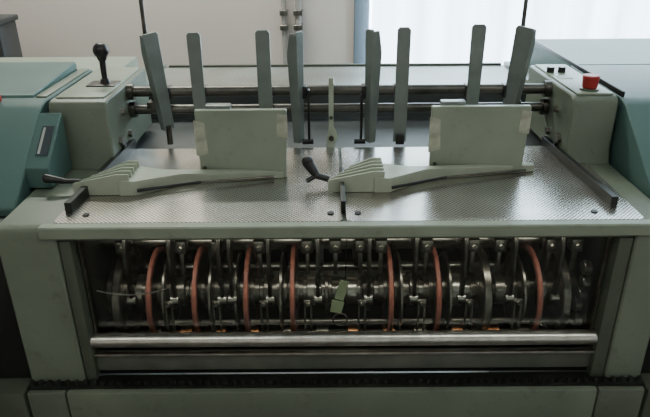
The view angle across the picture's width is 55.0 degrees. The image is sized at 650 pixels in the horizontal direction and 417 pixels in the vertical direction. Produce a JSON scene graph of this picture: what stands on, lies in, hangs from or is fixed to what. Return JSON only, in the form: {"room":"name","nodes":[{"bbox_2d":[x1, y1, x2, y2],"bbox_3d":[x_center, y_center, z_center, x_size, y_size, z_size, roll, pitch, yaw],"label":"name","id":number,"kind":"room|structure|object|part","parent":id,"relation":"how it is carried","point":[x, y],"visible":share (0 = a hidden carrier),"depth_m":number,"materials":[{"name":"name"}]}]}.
{"room":"print shop","nodes":[
{"label":"print shop","id":0,"kind":"room"},
{"bbox_2d":[0,0,353,67],"bbox_3d":[-0.009,-1.339,2.989,6.600,2.800,0.150,0,25,0],"label":"wall","id":1,"kind":"structure","parent":0,"point":[227,29],"depth_m":3.11,"materials":[{"name":"paint"}]},
{"bbox_2d":[279,0,288,63],"bbox_3d":[-0.204,-1.295,2.899,0.040,2.800,0.050,0,25,0],"label":"pipe","id":2,"kind":"object","parent":1,"relation":"attached to","point":[283,12],"visible":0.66,"depth_m":3.06,"materials":[{"name":"metal"}]},
{"bbox_2d":[293,0,302,31],"bbox_3d":[-0.134,-1.296,2.899,0.046,2.800,0.050,0,25,0],"label":"pipe","id":3,"kind":"object","parent":1,"relation":"attached to","point":[297,12],"visible":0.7,"depth_m":3.04,"materials":[{"name":"metal"}]},
{"bbox_2d":[353,0,372,63],"bbox_3d":[1.366,-1.288,2.979,2.450,2.000,0.120,0,25,0],"label":"window","id":4,"kind":"structure","parent":1,"relation":"in","point":[362,9],"depth_m":3.10,"materials":[{"name":"white"}]},
{"bbox_3d":[1.366,-1.312,3.029,2.450,2.000,0.010,0,25,0],"label":"pane","id":5,"kind":"part","parent":4,"relation":"part of","materials":[{"name":"white glass"}]},
{"bbox_3d":[1.409,-2.260,2.436,2.650,0.024,0.082,0,25,0],"label":"curtain rod","id":6,"kind":"object","parent":1,"relation":"attached to","visible":0},
{"bbox_2d":[372,0,649,64],"bbox_3d":[1.434,-1.240,2.880,2.415,2.196,0.063,0,25,0],"label":"sheer curtain","id":7,"kind":"object","parent":6,"relation":"hanging from","point":[441,30],"visible":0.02,"depth_m":3.04,"materials":[{"name":"white fabric"}]},
{"bbox_2d":[185,371,488,373],"bbox_3d":[0.008,1.106,1.178,6.600,0.100,5.400,0,25,0],"label":"floor","id":8,"kind":"structure","parent":0,"point":[387,371],"depth_m":2.19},
{"bbox_2d":[0,14,22,56],"bbox_3d":[-1.600,-0.301,2.820,0.565,1.082,0.205,0,25,0],"label":"storage cabinet","id":9,"kind":"object","parent":8,"relation":"on","point":[10,46],"visible":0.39,"depth_m":2.63,"materials":[{"name":"metal"}]},
{"bbox_2d":[0,57,137,416],"bbox_3d":[-0.897,0.187,1.713,0.704,1.125,1.047,0,25,0],"label":"machine","id":10,"kind":"object","parent":8,"relation":"on","point":[33,142],"visible":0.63,"depth_m":1.27,"materials":[{"name":"blue paint"}]},
{"bbox_2d":[37,127,45,153],"bbox_3d":[-0.574,-0.138,1.263,0.005,0.001,0.064,0,62,0],"label":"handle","id":11,"kind":"object","parent":10,"relation":"attached to","point":[44,128],"depth_m":1.26,"materials":[{"name":"silver metal"}]},
{"bbox_3d":[-0.567,-0.138,1.263,0.024,0.001,0.072,0,62,0],"label":"label plate","id":12,"kind":"part","parent":10,"relation":"part of","materials":[{"name":"black plastic"}]},
{"bbox_2d":[0,70,92,215],"bbox_3d":[-0.898,-0.017,1.468,0.704,0.502,0.520,0,25,0],"label":"hood","id":13,"kind":"object","parent":10,"relation":"attached to","point":[33,142],"depth_m":1.28,"materials":[{"name":"blue paint"}]},
{"bbox_3d":[-0.612,-0.296,1.465,0.024,0.006,0.270,0,25,0],"label":"trim","id":14,"kind":"part","parent":10,"relation":"part of","materials":[{"name":"grey paint"}]},
{"bbox_2d":[0,0,649,416],"bbox_3d":[0.019,0.049,1.645,1.210,1.420,1.040,0,25,0],"label":"machine","id":15,"kind":"object","parent":8,"relation":"on","point":[202,218],"visible":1,"depth_m":1.24,"materials":[{"name":"grey paint"}]},
{"bbox_3d":[-0.519,-0.058,1.227,0.072,0.024,0.018,-3,25,-5],"label":"lever handle","id":16,"kind":"part","parent":15,"relation":"part of","materials":[{"name":"black plastic"}]},
{"bbox_3d":[-0.499,-0.350,1.391,0.035,0.040,0.035,0,25,0],"label":"lever knob","id":17,"kind":"part","parent":15,"relation":"part of","materials":[{"name":"black plastic"}]},
{"bbox_3d":[-0.460,-0.078,1.306,0.013,0.021,0.366,1,25,3],"label":"guide rail","id":18,"kind":"part","parent":15,"relation":"part of","materials":[{"name":"grey metal"}]},
{"bbox_3d":[-0.504,-0.284,1.422,0.065,0.005,0.050,0,25,0],"label":"lever plate","id":19,"kind":"part","parent":15,"relation":"part of","materials":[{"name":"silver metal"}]},
{"bbox_3d":[-0.463,0.350,1.587,0.021,0.930,0.617,0,25,0],"label":"post","id":20,"kind":"part","parent":15,"relation":"part of","materials":[{"name":"grey metal"}]},
{"bbox_3d":[-0.384,0.114,1.236,0.007,0.162,0.063,0,25,0],"label":"pivot arm","id":21,"kind":"part","parent":15,"relation":"part of","materials":[{"name":"metal"}]},
{"bbox_3d":[-0.408,-0.403,1.402,0.020,0.390,0.035,0,25,0],"label":"upright rod","id":22,"kind":"part","parent":15,"relation":"part of","materials":[{"name":"metal"}]},
{"bbox_3d":[-0.524,0.088,2.026,0.050,1.034,0.380,0,25,0],"label":"frame","id":23,"kind":"part","parent":15,"relation":"part of","materials":[{"name":"grey paint"}]},
{"bbox_3d":[-0.306,-0.044,1.227,0.124,0.008,0.006,-10,27,-20],"label":"arm rod","id":24,"kind":"part","parent":15,"relation":"part of","materials":[{"name":"black plastic"}]},
{"bbox_3d":[-0.308,0.220,1.245,0.016,0.083,0.004,0,25,0],"label":"slotted plate","id":25,"kind":"part","parent":15,"relation":"part of","materials":[{"name":"metal"}]},
{"bbox_3d":[-0.299,0.113,1.236,0.007,0.162,0.063,0,25,0],"label":"pivot arm","id":26,"kind":"part","parent":15,"relation":"part of","materials":[{"name":"metal"}]},
{"bbox_3d":[-0.227,-0.056,1.286,0.516,0.006,0.390,0,25,0],"label":"deck plate","id":27,"kind":"part","parent":15,"relation":"part of","materials":[{"name":"silver metal"}]},
{"bbox_3d":[-0.242,-0.060,1.251,0.318,0.031,0.083,-2,25,-3],"label":"clamp arm","id":28,"kind":"part","parent":15,"relation":"part of","materials":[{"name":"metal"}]},
{"bbox_3d":[-0.214,0.219,1.245,0.016,0.083,0.004,0,25,0],"label":"slotted plate","id":29,"kind":"part","parent":15,"relation":"part of","materials":[{"name":"metal"}]},
{"bbox_3d":[-0.204,0.113,1.236,0.007,0.162,0.063,0,25,0],"label":"pivot arm","id":30,"kind":"part","parent":15,"relation":"part of","materials":[{"name":"metal"}]},
{"bbox_3d":[-0.184,0.113,1.236,0.007,0.162,0.063,0,25,0],"label":"pivot arm","id":31,"kind":"part","parent":15,"relation":"part of","materials":[{"name":"metal"}]},
{"bbox_3d":[-0.177,-0.059,1.265,0.147,0.009,0.005,-6,26,-13],"label":"arm rod","id":32,"kind":"part","parent":15,"relation":"part of","materials":[{"name":"metal"}]},
{"bbox_3d":[-0.167,-0.132,1.269,0.183,0.144,0.013,0,25,0],"label":"stop plate","id":33,"kind":"part","parent":15,"relation":"part of","materials":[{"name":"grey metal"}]},
{"bbox_3d":[-0.120,0.219,1.245,0.016,0.083,0.004,0,25,0],"label":"slotted plate","id":34,"kind":"part","parent":15,"relation":"part of","materials":[{"name":"metal"}]},
{"bbox_3d":[-0.109,0.112,1.236,0.007,0.162,0.063,0,25,0],"label":"pivot arm","id":35,"kind":"part","parent":15,"relation":"part of","materials":[{"name":"metal"}]},
{"bbox_3d":[-0.034,0.218,1.245,0.016,0.083,0.004,0,25,0],"label":"slotted plate","id":36,"kind":"part","parent":15,"relation":"part of","materials":[{"name":"metal"}]},
{"bbox_3d":[-0.038,-0.222,1.461,0.006,0.118,0.033,0,25,0],"label":"drop rod","id":37,"kind":"part","parent":15,"relation":"part of","materials":[{"name":"black plastic"}]},
{"bbox_3d":[-0.019,-0.078,1.240,0.056,0.051,0.042,0,25,0],"label":"lever handle","id":38,"kind":"part","parent":15,"relation":"part of","materials":[{"name":"black plastic"}]},
{"bbox_3d":[-0.014,0.112,1.236,0.007,0.162,0.063,0,25,0],"label":"pivot arm","id":39,"kind":"part","parent":15,"relation":"part of","materials":[{"name":"metal"}]},
{"bbox_3d":[0.024,0.623,1.384,1.209,0.600,0.058,0,25,0],"label":"panel","id":40,"kind":"part","parent":15,"relation":"part of","materials":[{"name":"grey paint"}]},
{"bbox_3d":[0.035,-0.101,1.500,0.976,0.095,0.015,0,25,0],"label":"deck rail","id":41,"kind":"part","parent":15,"relation":"part of","materials":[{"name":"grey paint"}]},
{"bbox_2d":[330,239,348,325],"bbox_3d":[0.027,0.135,1.176,0.036,0.210,0.004,0,25,0],"label":"tag","id":42,"kind":"object","parent":15,"relation":"hanging from","point":[336,306],"visible":1,"depth_m":1.19,"materials":[{"name":"green painted metal"}]},
{"bbox_3d":[0.033,-0.039,1.212,0.009,0.023,0.170,0,25,0],"label":"guide rail","id":43,"kind":"part","parent":15,"relation":"part of","materials":[{"name":"grey metal"}]},
{"bbox_2d":[100,299,586,372],"bbox_3d":[0.037,0.244,1.434,0.980,0.010,0.387,0,25,0],"label":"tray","id":44,"kind":"object","parent":15,"relation":"on","point":[351,310],"depth_m":1.31,"materials":[{"name":"paint"}]},
{"bbox_3d":[0.037,0.298,1.242,0.980,0.045,0.008,0,25,0],"label":"bay sill","id":45,"kind":"part","parent":15,"relation":"part of","materials":[{"name":"metal"}]},
{"bbox_3d":[0.042,-0.043,1.293,1.057,0.025,0.410,0,25,0],"label":"deck frame","id":46,"kind":"part","parent":15,"relation":"part of","materials":[{"name":"grey paint"}]},
{"bbox_3d":[0.085,-0.219,1.463,0.006,0.108,0.033,0,25,0],"label":"drop rod","id":47,"kind":"part","parent":15,"relation":"part of","materials":[{"name":"black plastic"}]},
{"bbox_3d":[0.073,0.217,1.245,0.016,0.083,0.004,0,25,0],"label":"slotted plate","id":48,"kind":"part","parent":15,"relation":"part of","materials":[{"name":"metal"}]},
{"bbox_3d":[0.086,0.111,1.236,0.007,0.162,0.063,0,25,0],"label":"pivot arm","id":49,"kind":"part","parent":15,"relation":"part of","materials":[{"name":"metal"}]},
{"bbox_3d":[0.176,0.110,1.236,0.007,0.162,0.063,0,25,0],"label":"pivot arm","id":50,"kind":"part","parent":15,"relation":"part of","materials":[{"name":"metal"}]},
{"bbox_3d":[0.188,-0.052,1.237,0.128,0.008,0.006,-12,27,-23],"label":"arm rod","id":51,"kind":"part","parent":15,"relation":"part of","materials":[{"name":"black plastic"}]},
{"bbox_3d":[0.192,0.216,1.245,0.016,0.083,0.004,0,25,0],"label":"slotted plate","id":52,"kind":"part","parent":15,"relation":"part of","materials":[{"name":"metal"}]},
{"bbox_3d":[0.268,-0.071,1.266,0.356,0.031,0.084,-3,25,-6],"label":"clamp arm","id":53,"kind":"part","parent":15,"relation":"part of","materials":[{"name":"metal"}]},
{"bbox_3d":[0.271,0.110,1.236,0.007,0.162,0.063,0,25,0],"label":"pivot arm","id":54,"kind":"part","parent":15,"relation":"part of","materials":[{"name":"metal"}]},
{"bbox_3d":[0.285,0.216,1.245,0.016,0.083,0.004,0,25,0],"label":"slotted plate","id":55,"kind":"part","parent":15,"relation":"part of","materials":[{"name":"metal"}]},
{"bbox_3d":[0.315,-0.141,1.283,0.199,0.144,0.013,0,25,0],"label":"stop plate","id":56,"kind":"part","parent":15,"relation":"part of","materials":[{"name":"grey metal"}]},
{"bbox_3d":[0.333,-0.072,1.285,0.181,0.009,0.005,-7,26,-14],"label":"arm rod","id":57,"kind":"part","parent":15,"relation":"part of","materials":[{"name":"metal"}]},
{"bbox_3d":[0.304,-0.059,1.286,0.532,0.006,0.390,0,25,0],"label":"deck plate","id":58,"kind":"part","parent":15,"relation":"part of","materials":[{"name":"silver metal"}]},
{"bbox_3d":[0.366,0.109,1.236,0.007,0.162,0.063,0,25,0],"label":"pivot arm","id":59,"kind":"part","parent":15,"relation":"part of","materials":[{"name":"metal"}]},
{"bbox_3d":[0.382,0.215,1.245,0.016,0.083,0.004,0,25,0],"label":"slotted plate","id":60,"kind":"part","parent":15,"relation":"part of","materials":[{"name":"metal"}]},
{"bbox_3d":[0.596,0.081,2.026,0.050,1.034,0.380,0,25,0],"label":"frame","id":61,"kind":"part","parent":15,"relation":"part of","materials":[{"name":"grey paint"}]},
{"bbox_3d":[0.447,-0.409,1.402,0.020,0.390,0.035,0,25,0],"label":"upright rod","id":62,"kind":"part","parent":15,"relation":"part of","materials":[{"name":"metal"}]},
{"bbox_3d":[0.456,0.108,1.236,0.007,0.162,0.063,0,25,0],"label":"pivot arm","id":63,"kind":"part","parent":15,"relation":"part of","materials":[{"name":"metal"}]},
{"bbox_3d":[0.540,0.343,1.587,0.025,0.930,0.617,0,25,0],"label":"post","id":64,"kind":"part","parent":15,"relation":"part of","materials":[{"name":"grey metal"}]},
{"bbox_3d":[0.524,-0.087,1.310,0.013,0.021,0.356,-2,25,-3],"label":"guide rail","id":65,"kind":"part","parent":15,"relation":"part of","materials":[{"name":"grey metal"}]},
{"bbox_2d":[529,38,649,416],"bbox_3d":[0.966,0.179,1.716,0.670,1.112,1.047,0,25,0],"label":"machine","id":66,"kind":"object","parent":8,"relation":"on","point":[622,65],"visible":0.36,"depth_m":1.40,"materials":[{"name":"blue paint"}]},
{"bbox_3d":[0.632,-0.388,1.636,0.006,0.012,0.690,0,25,0],"label":"trim","id":67,"kind":"part","parent":66,"relation":"part of","materials":[{"name":"grey metal"}]},
{"bbox_2d":[570,65,649,198],"bbox_3d":[0.965,-0.031,1.467,0.670,0.504,0.520,0,25,0],"label":"hood","id":68,"kind":"object","parent":66,"relation":"attached to","point":[629,150],"depth_m":1.32,"materials":[{"name":"blue paint"}]}
]}

